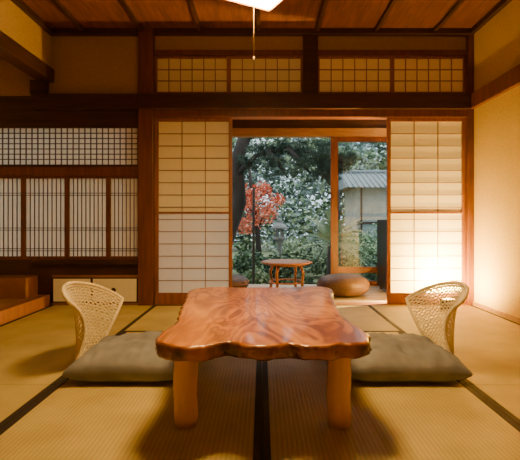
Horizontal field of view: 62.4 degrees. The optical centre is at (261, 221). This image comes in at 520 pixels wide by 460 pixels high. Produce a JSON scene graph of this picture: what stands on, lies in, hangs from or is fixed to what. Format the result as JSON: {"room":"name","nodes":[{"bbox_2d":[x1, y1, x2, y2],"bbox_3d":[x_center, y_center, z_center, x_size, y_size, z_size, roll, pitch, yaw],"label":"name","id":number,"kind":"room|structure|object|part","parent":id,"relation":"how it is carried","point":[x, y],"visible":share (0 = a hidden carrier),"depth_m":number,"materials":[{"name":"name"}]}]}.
{"room":"traditional dwelling","nodes":[
{"label":"traditional dwelling","id":0,"kind":"room"},
{"bbox_2d":[0,0,50,66],"bbox_3d":[-1.980,-1.570,1.475,0.100,0.350,4.910,0,0,0],"label":"wall","id":1,"kind":"structure","parent":0,"point":[14,22],"depth_m":3.49,"materials":[{"name":"paint"}]},
{"bbox_2d":[0,30,53,92],"bbox_3d":[-1.990,-0.320,1.530,0.180,2.150,4.800,0,0,0],"label":"trim","id":2,"kind":"structure","parent":1,"relation":"attached to","point":[11,51],"depth_m":3.54,"materials":[{"name":"brown wood"}]},
{"bbox_2d":[0,36,465,307],"bbox_3d":[-0.540,-0.470,3.965,4.920,2.550,0.070,0,0,0],"label":"wall","id":3,"kind":"structure","parent":0,"point":[80,64],"depth_m":3.93,"materials":[{"name":"paint"}]},
{"bbox_2d":[0,176,137,259],"bbox_3d":[-2.060,-0.037,3.945,1.880,0.765,0.030,0,0,0],"label":"window","id":4,"kind":"structure","parent":3,"relation":"in","point":[42,217],"depth_m":3.95,"materials":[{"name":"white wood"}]},
{"bbox_2d":[0,125,137,166],"bbox_3d":[-2.060,-0.695,3.945,1.880,0.380,0.030,0,0,0],"label":"window","id":5,"kind":"structure","parent":3,"relation":"in","point":[20,145],"depth_m":3.95,"materials":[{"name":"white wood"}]},
{"bbox_2d":[0,167,137,175],"bbox_3d":[-2.060,-0.463,3.958,1.880,0.085,0.085,0,0,0],"label":"trim","id":6,"kind":"structure","parent":3,"relation":"attached to","point":[4,171],"depth_m":3.92,"materials":[{"name":"brown wood"}]},
{"bbox_2d":[31,260,137,263],"bbox_3d":[-1.600,0.362,3.895,0.960,0.035,0.070,0,0,0],"label":"window sill","id":7,"kind":"structure","parent":3,"relation":"attached to","point":[32,261],"depth_m":3.86,"materials":[{"name":"brown wood"}]},
{"bbox_2d":[52,275,137,304],"bbox_3d":[-1.518,0.619,3.928,0.785,0.268,0.064,0,0,0],"label":"cabinet","id":8,"kind":"object","parent":3,"relation":"attached to","point":[126,286],"visible":0.5,"depth_m":3.90,"materials":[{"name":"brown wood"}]},
{"bbox_2d":[138,29,154,305],"bbox_3d":[-1.051,-0.495,3.935,0.138,2.500,0.130,0,0,0],"label":"post","id":9,"kind":"object","parent":3,"relation":"attached to","point":[146,39],"visible":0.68,"depth_m":3.87,"materials":[{"name":"brown wood"}]},
{"bbox_2d":[155,56,228,92],"bbox_3d":[-0.642,-1.347,3.945,0.675,0.345,0.030,0,0,0],"label":"window","id":10,"kind":"structure","parent":3,"relation":"in","point":[173,74],"depth_m":3.95,"materials":[{"name":"beige paper"}]},
{"bbox_2d":[155,118,231,303],"bbox_3d":[-0.627,-0.101,3.945,0.705,1.704,0.030,0,0,0],"label":"door","id":11,"kind":"structure","parent":3,"relation":"in","point":[193,156],"depth_m":3.95,"materials":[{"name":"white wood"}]},
{"bbox_2d":[30,93,470,110],"bbox_3d":[-0.100,-1.087,3.925,3.960,0.135,0.150,0,0,0],"label":"trim","id":12,"kind":"structure","parent":3,"relation":"attached to","point":[38,101],"depth_m":3.85,"materials":[{"name":"brown wood"}]},
{"bbox_2d":[229,56,302,92],"bbox_3d":[0.034,-1.347,3.945,0.678,0.345,0.030,0,0,0],"label":"window","id":13,"kind":"structure","parent":3,"relation":"in","point":[265,74],"depth_m":3.95,"materials":[{"name":"beige paper"}]},
{"bbox_2d":[303,35,317,92],"bbox_3d":[0.441,-1.430,3.945,0.136,0.550,0.110,0,0,0],"label":"trim","id":14,"kind":"structure","parent":3,"relation":"attached to","point":[310,42],"depth_m":3.89,"materials":[{"name":"brown wood"}]},
{"bbox_2d":[154,302,466,304],"bbox_3d":[0.470,0.778,3.960,2.900,0.053,0.120,0,0,0],"label":"door sill","id":15,"kind":"structure","parent":3,"relation":"attached to","point":[337,303],"depth_m":3.91,"materials":[{"name":"brown wood"}]},
{"bbox_2d":[154,110,467,119],"bbox_3d":[0.443,-0.988,3.945,2.845,0.065,0.110,0,0,0],"label":"trim","id":16,"kind":"structure","parent":3,"relation":"attached to","point":[234,114],"depth_m":3.89,"materials":[{"name":"brown wood"}]},
{"bbox_2d":[318,56,391,92],"bbox_3d":[0.852,-1.347,3.945,0.686,0.345,0.030,0,0,0],"label":"window","id":17,"kind":"structure","parent":3,"relation":"in","point":[336,74],"depth_m":3.95,"materials":[{"name":"beige paper"}]},
{"bbox_2d":[387,118,465,303],"bbox_3d":[1.508,-0.101,3.945,0.715,1.704,0.030,0,0,0],"label":"door","id":18,"kind":"structure","parent":3,"relation":"in","point":[426,157],"depth_m":3.95,"materials":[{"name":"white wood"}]},
{"bbox_2d":[392,56,465,92],"bbox_3d":[1.530,-1.347,3.945,0.670,0.345,0.030,0,0,0],"label":"window","id":19,"kind":"structure","parent":3,"relation":"in","point":[410,74],"depth_m":3.95,"materials":[{"name":"beige paper"}]},
{"bbox_2d":[22,0,500,31],"bbox_3d":[-0.490,-1.761,1.510,5.020,0.088,4.980,0,0,0],"label":"ceiling","id":20,"kind":"structure","parent":0,"point":[80,14],"depth_m":3.57,"materials":[{"name":"brown wood"}]},
{"bbox_2d":[226,0,282,60],"bbox_3d":[-0.045,-1.236,1.910,0.432,1.018,0.432,0,0,-28],"label":"pendant lamp","id":21,"kind":"object","parent":20,"relation":"hanging from","point":[265,5],"visible":1,"depth_m":2.11,"materials":[{"name":"white"}]},
{"bbox_3d":[-0.037,-0.903,1.937,0.008,0.353,0.008,0,0,-28],"label":"pull cord","id":22,"kind":"part","parent":21,"relation":"part of","materials":[{"name":"white fabric"}]},
{"bbox_3d":[-0.045,-1.410,1.910,0.432,0.670,0.432,0,0,-29],"label":"lamp shade","id":23,"kind":"part","parent":21,"relation":"part of","materials":[{"name":"white paper"}]},
{"bbox_2d":[236,0,278,8],"bbox_3d":[-0.045,-1.085,1.910,0.396,0.010,0.396,0,0,-29],"label":"diffuser","id":24,"kind":"object","parent":21,"relation":"attached to","point":[258,4],"depth_m":2.12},
{"bbox_2d":[232,120,386,137],"bbox_3d":[0.575,-1.340,5.110,3.750,0.650,0.120,0,0,0],"label":"wall","id":25,"kind":"structure","parent":0,"point":[240,128],"depth_m":5.08,"materials":[{"name":"brown wood"}]},
{"bbox_2d":[331,137,386,285],"bbox_3d":[1.560,-0.130,5.117,1.480,1.770,0.035,0,0,0],"label":"door","id":26,"kind":"structure","parent":25,"relation":"in","point":[335,269],"depth_m":5.10,"materials":[{"name":"brown wood"}]},
{"bbox_2d":[247,284,386,301],"bbox_3d":[0.550,0.780,4.610,3.700,0.051,1.180,0,0,0],"label":"floor","id":27,"kind":"structure","parent":0,"point":[374,294],"depth_m":4.41,"materials":[{"name":"brown wood"}]},
{"bbox_2d":[232,274,249,287],"bbox_3d":[-0.400,0.670,4.720,0.532,0.170,0.532,0,0,0],"label":"stool","id":28,"kind":"object","parent":27,"relation":"on","point":[238,281],"visible":0.34,"depth_m":4.57,"materials":[{"name":"leather"}]},
{"bbox_2d":[261,259,312,287],"bbox_3d":[0.270,0.594,4.720,0.570,0.330,0.570,0,0,0],"label":"side table","id":29,"kind":"object","parent":27,"relation":"on","point":[277,263],"visible":0.94,"depth_m":4.60,"materials":[{"name":"brown wood"}]},
{"bbox_2d":[316,273,369,296],"bbox_3d":[0.840,0.650,4.450,0.552,0.210,0.552,0,0,0],"label":"stool","id":30,"kind":"object","parent":27,"relation":"on","point":[343,285],"visible":0.91,"depth_m":4.24,"materials":[{"name":"leather"}]},
{"bbox_2d":[377,220,386,289],"bbox_3d":[1.525,0.365,4.645,0.450,0.780,0.410,0,0,0],"label":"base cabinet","id":31,"kind":"object","parent":27,"relation":"on","point":[381,224],"visible":0.18,"depth_m":4.63,"materials":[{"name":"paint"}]},
{"bbox_2d":[474,0,519,318],"bbox_3d":[1.970,-0.470,1.510,0.100,2.550,4.980,0,0,0],"label":"wall","id":32,"kind":"structure","parent":0,"point":[497,43],"depth_m":3.48,"materials":[{"name":"paint"}]},
{"bbox_2d":[11,0,511,55],"bbox_3d":[-0.005,-1.450,1.565,3.850,0.590,4.870,0,0,0],"label":"trim","id":33,"kind":"structure","parent":32,"relation":"attached to","point":[499,6],"depth_m":3.86,"materials":[{"name":"brown wood"}]},
{"bbox_2d":[466,34,473,304],"bbox_3d":[1.893,-0.475,3.940,0.053,2.460,0.120,0,0,0],"label":"trim","id":34,"kind":"structure","parent":32,"relation":"attached to","point":[470,37],"depth_m":3.88,"materials":[{"name":"brown wood"}]},
{"bbox_2d":[471,64,519,108],"bbox_3d":[1.900,-1.087,1.505,0.040,0.135,4.750,0,0,0],"label":"trim","id":35,"kind":"structure","parent":32,"relation":"attached to","point":[509,80],"depth_m":3.44,"materials":[{"name":"brown wood"}]},
{"bbox_2d":[473,302,519,323],"bbox_3d":[1.913,0.738,1.505,0.015,0.035,4.750,0,0,0],"label":"baseboard","id":36,"kind":"structure","parent":32,"relation":"attached to","point":[499,313],"depth_m":3.47,"materials":[{"name":"beige wood"}]},
{"bbox_3d":[-0.275,0.850,2.110,5.450,0.090,6.180,0,0,0],"label":"floor","id":37,"kind":"structure","parent":0,"visible":0},
{"bbox_2d":[0,275,49,324],"bbox_3d":[-2.430,0.645,2.572,1.030,0.320,2.705,0,0,0],"label":"platform","id":38,"kind":"object","parent":37,"relation":"on","point":[19,297],"visible":0.92,"depth_m":3.72,"materials":[{"name":"beige wood"}]},
{"bbox_2d":[0,385,54,428],"bbox_3d":[-1.433,0.779,1.035,0.952,0.051,1.907,0,0,0],"label":"mat","id":39,"kind":"object","parent":37,"relation":"on","point":[14,399],"visible":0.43,"depth_m":1.84,"materials":[{"name":"wicker"}]},
{"bbox_2d":[0,305,155,384],"bbox_3d":[-1.433,0.779,2.945,0.952,0.051,1.907,0,0,0],"label":"mat","id":40,"kind":"object","parent":37,"relation":"on","point":[36,348],"visible":0.55,"depth_m":2.71,"materials":[{"name":"wicker"}]},
{"bbox_2d":[0,332,261,459],"bbox_3d":[-0.477,0.779,1.990,0.952,0.051,1.907,0,0,0],"label":"mat","id":41,"kind":"object","parent":37,"relation":"on","point":[75,419],"visible":0.56,"depth_m":1.62,"materials":[{"name":"wicker"}]},
{"bbox_2d":[61,281,123,360],"bbox_3d":[-0.703,0.532,2.310,0.627,0.442,0.552,0,0,0],"label":"chair","id":42,"kind":"object","parent":41,"relation":"on","point":[81,327],"visible":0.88,"depth_m":2.40,"materials":[{"name":"beige wicker"}]},
{"bbox_2d":[62,331,173,381],"bbox_3d":[-0.635,0.669,2.220,0.550,0.133,0.550,0,0,0],"label":"floor cushion","id":43,"kind":"object","parent":42,"relation":"on","point":[132,356],"visible":0.7,"depth_m":1.98,"materials":[{"name":"grey fabric"}]},
{"bbox_2d":[155,286,371,428],"bbox_3d":[-0.005,0.583,2.080,0.879,0.345,1.349,0,0,0],"label":"table","id":44,"kind":"object","parent":41,"relation":"on","point":[303,322],"visible":1,"depth_m":1.57,"materials":[{"name":"brown wood"}]},
{"bbox_3d":[-0.285,0.603,1.600,0.095,0.305,0.091,0,0,0],"label":"leg","id":45,"kind":"part","parent":44,"relation":"part of","materials":[{"name":"brown wood"}]},
{"bbox_3d":[0.286,0.603,1.600,0.094,0.301,0.091,0,0,0],"label":"leg","id":46,"kind":"part","parent":44,"relation":"part of","materials":[{"name":"brown wood"}]},
{"bbox_2d":[124,305,399,331],"bbox_3d":[0.000,0.779,3.422,1.907,0.051,0.952,0,0,0],"label":"mat","id":47,"kind":"object","parent":37,"relation":"on","point":[161,317],"visible":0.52,"depth_m":3.32,"materials":[{"name":"wicker"}]},
{"bbox_2d":[262,332,519,459],"bbox_3d":[0.477,0.779,1.990,0.952,0.051,1.907,0,0,0],"label":"mat","id":48,"kind":"object","parent":37,"relation":"on","point":[391,420],"visible":0.56,"depth_m":1.62,"materials":[{"name":"wicker"}]},
{"bbox_2d":[351,281,468,379],"bbox_3d":[0.733,0.532,2.310,0.627,0.442,0.552,0,0,0],"label":"chair","id":49,"kind":"object","parent":48,"relation":"on","point":[462,294],"visible":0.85,"depth_m":2.40,"materials":[{"name":"beige wicker"}]},
{"bbox_2d":[351,332,472,381],"bbox_3d":[0.675,0.670,2.220,0.570,0.132,0.550,0,0,0],"label":"floor cushion","id":50,"kind":"object","parent":49,"relation":"on","point":[406,356],"visible":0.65,"depth_m":1.98,"materials":[{"name":"grey fabric"}]},
{"bbox_2d":[368,305,519,384],"bbox_3d":[1.433,0.779,2.945,0.952,0.051,1.907,0,0,0],"label":"mat","id":51,"kind":"object","parent":37,"relation":"on","point":[487,343],"visible":0.55,"depth_m":2.80,"materials":[{"name":"wicker"}]},
{"bbox_2d":[440,298,454,310],"bbox_3d":[1.600,0.709,3.700,0.120,0.090,0.120,0,0,0],"label":"lamp","id":52,"kind":"object","parent":51,"relation":"on","point":[442,298],"visible":0.23,"depth_m":3.67,"materials":[{"name":"brown wood"}]},
{"bbox_2d":[469,385,519,425],"bbox_3d":[1.433,0.779,1.035,0.952,0.051,1.907,0,0,0],"label":"mat","id":53,"kind":"object","parent":37,"relation":"on","point":[506,398],"visible":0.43,"depth_m":1.85,"materials":[{"name":"wicker"}]},
{"label":"outside","id":54,"kind":"structure","parent":0,"visible":0},
{"bbox_2d":[232,241,369,281],"bbox_3d":[1.000,1.165,14.650,30.000,0.180,18.700,0,0,0],"label":"ground","id":55,"kind":"structure","parent":54,"point":[235,250],"depth_m":13.77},
{"bbox_2d":[232,248,265,273],"bbox_3d":[-0.246,0.817,8.692,0.849,0.575,0.714,0,0,0],"label":"shrub","id":56,"kind":"object","parent":55,"relation":"on","point":[243,263],"visible":0.71,"depth_m":8.56,"materials":[{"name":"green plant"}]},
{"bbox_2d":[252,187,254,283],"bbox_3d":[-0.120,0.295,6.100,0.033,1.580,0.033,0,0,23],"label":"pole","id":57,"kind":"object","parent":55,"relation":"on","point":[253,188],"visible":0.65,"depth_m":6.09,"materials":[{"name":"black metal"}]},
{"bbox_2d":[242,268,269,283],"bbox_3d":[-0.096,0.902,6.605,0.596,0.406,0.459,0,0,-19],"label":"shrub","id":58,"kind":"object","parent":55,"relation":"on","point":[261,277],"visible":0.57,"depth_m":6.49,"materials":[{"name":"green plant"}]},
{"bbox_2d":[237,169,285,254],"bbox_3d":[-0.250,-0.070,9.864,1.584,2.358,0.918,0,0,15],"label":"maple tree","id":59,"kind":"object","parent":55,"relation":"on","point":[270,205],"visible":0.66,"depth_m":9.86,"materials":[{"name":"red plant"}]},
{"bbox_2d":[255,252,304,282],"bbox_3d":[0.307,0.802,7.197,0.898,0.606,0.771,0,0,0],"label":"shrub","id":60,"kind":"object","parent":55,"relation":"on","point":[284,272],"visible":0.44,"depth_m":7.08,"materials":[{"name":"green plant"}]},
{"bbox_2d":[271,218,288,256],"bbox_3d":[0.340,0.495,8.300,0.360,1.160,0.312,0,0,0],"label":"stone lantern","id":61,"kind":"object","parent":55,"relation":"on","point":[279,240],"visible":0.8,"depth_m":8.26,"materials":[{"name":"stone"}]},
{"bbox_2d":[269,236,319,268],"bbox_3d":[0.750,0.695,9.291,1.238,0.819,1.007,0,0,0],"label":"shrub","id":62,"kind":"object","parent":55,"relation":"on","point":[298,253],"visible":0.35,"depth_m":9.21,"materials":[{"name":"green plant"}]},
{"bbox_2d":[285,271,316,283],"bbox_3d":[0.554,0.912,6.273,0.522,0.386,0.496,0,0,0],"label":"shrub","id":63,"kind":"object","parent":55,"relation":"on","point":[307,279],"visible":0.23,"depth_m":6.18,"materials":[{"name":"green plant"}]},
{"bbox_2d":[232,138,377,245],"bbox_3d":[0.244,-0.710,7.082,3.572,3.713,1.351,0,0,17],"label":"pine tree","id":64,"kind":"object","parent":55,"relation":"on","point":[303,158],"visible":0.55,"depth_m":6.81,"materials":[{"name":"green plant"}]},
{"bbox_2d":[232,138,386,250],"bbox_3d":[1.551,-1.470,16.957,15.029,5.262,4.668,0,0,0],"label":"trees","id":65,"kind":"object","parent":55,"relation":"on","point":[298,219],"visible":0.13,"depth_m":16.50,"materials":[{"name":"green plant"}]},
{"bbox_2d":[299,241,352,274],"bbox_3d":[1.254,0.730,8.288,1.122,0.751,0.935,0,0,0],"label":"shrub","id":66,"kind":"object","parent":55,"relation":"on","point":[318,268],"visible":0.52,"depth_m":8.16,"materials":[{"name":"green plant"}]},
{"bbox_2d":[301,138,360,243],"bbox_3d":[1.223,-0.740,9.199,1.840,3.705,1.182,0,0,0],"label":"tree","id":67,"kind":"object","parent":55,"relation":"on","point":[325,139],"visible":0.06,"depth_m":9.24,"materials":[{"name":"green plant"}]},
{"bbox_2d":[291,211,372,274],"bbox_3d":[1.088,0.465,6.323,1.371,1.281,1.287,0,0,0],"label":"palm plant","id":68,"kind":"object","parent":55,"relation":"on","point":[326,236],"visible":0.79,"depth_m":6.31,"materials":[{"name":"green plant"}]},
{"bbox_2d":[317,226,372,260],"bbox_3d":[1.992,0.594,10.195,1.524,1.023,1.296,0,0,0],"label":"shrub","id":69,"kind":"object","parent":55,"relation":"on","point":[358,234],"visible":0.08,"depth_m":10.08,"materials":[{"name":"green plant"}]},
{"bbox_2d":[338,234,376,273],"bbox_3d":[2.090,0.665,8.439,1.212,0.880,1.152,0,0,35],"label":"shrub","id":70,"kind":"object","parent":55,"relation":"on","point":[370,251],"visible":0.41,"depth_m":8.25,"materials":[{"name":"green plant"}]},
{"bbox_2d":[338,170,386,259],"bbox_3d":[4.815,-0.255,13.086,4.970,2.660,2.427,0,0,0],"label":"outbuilding","id":71,"kind":"structure","parent":55,"relation":"on","point":[365,191],"depth_m":12.20,"materials":[{"name":"paint"}]},
{"bbox_2d":[361,254,376,279],"bbox_3d":[2.098,0.806,7.202,0.883,0.598,0.759,0,0,0],"label":"shrub","id":72,"kind":"object","parent":55,"relation":"on","point":[373,276],"visible":0.1,"depth_m":7.15,"materials":[{"name":"green plant"}]},
{"bbox_2d":[361,223,376,248],"bbox_3d":[3.216,0.525,10.642,1.558,1.159,1.599,0,0,45],"label":"shrub","id":73,"kind":"object","parent":55,"relation":"on","point":[374,229],"visible":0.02,"depth_m":10.52,"materials":[{"name":"green plant"}]}
]}

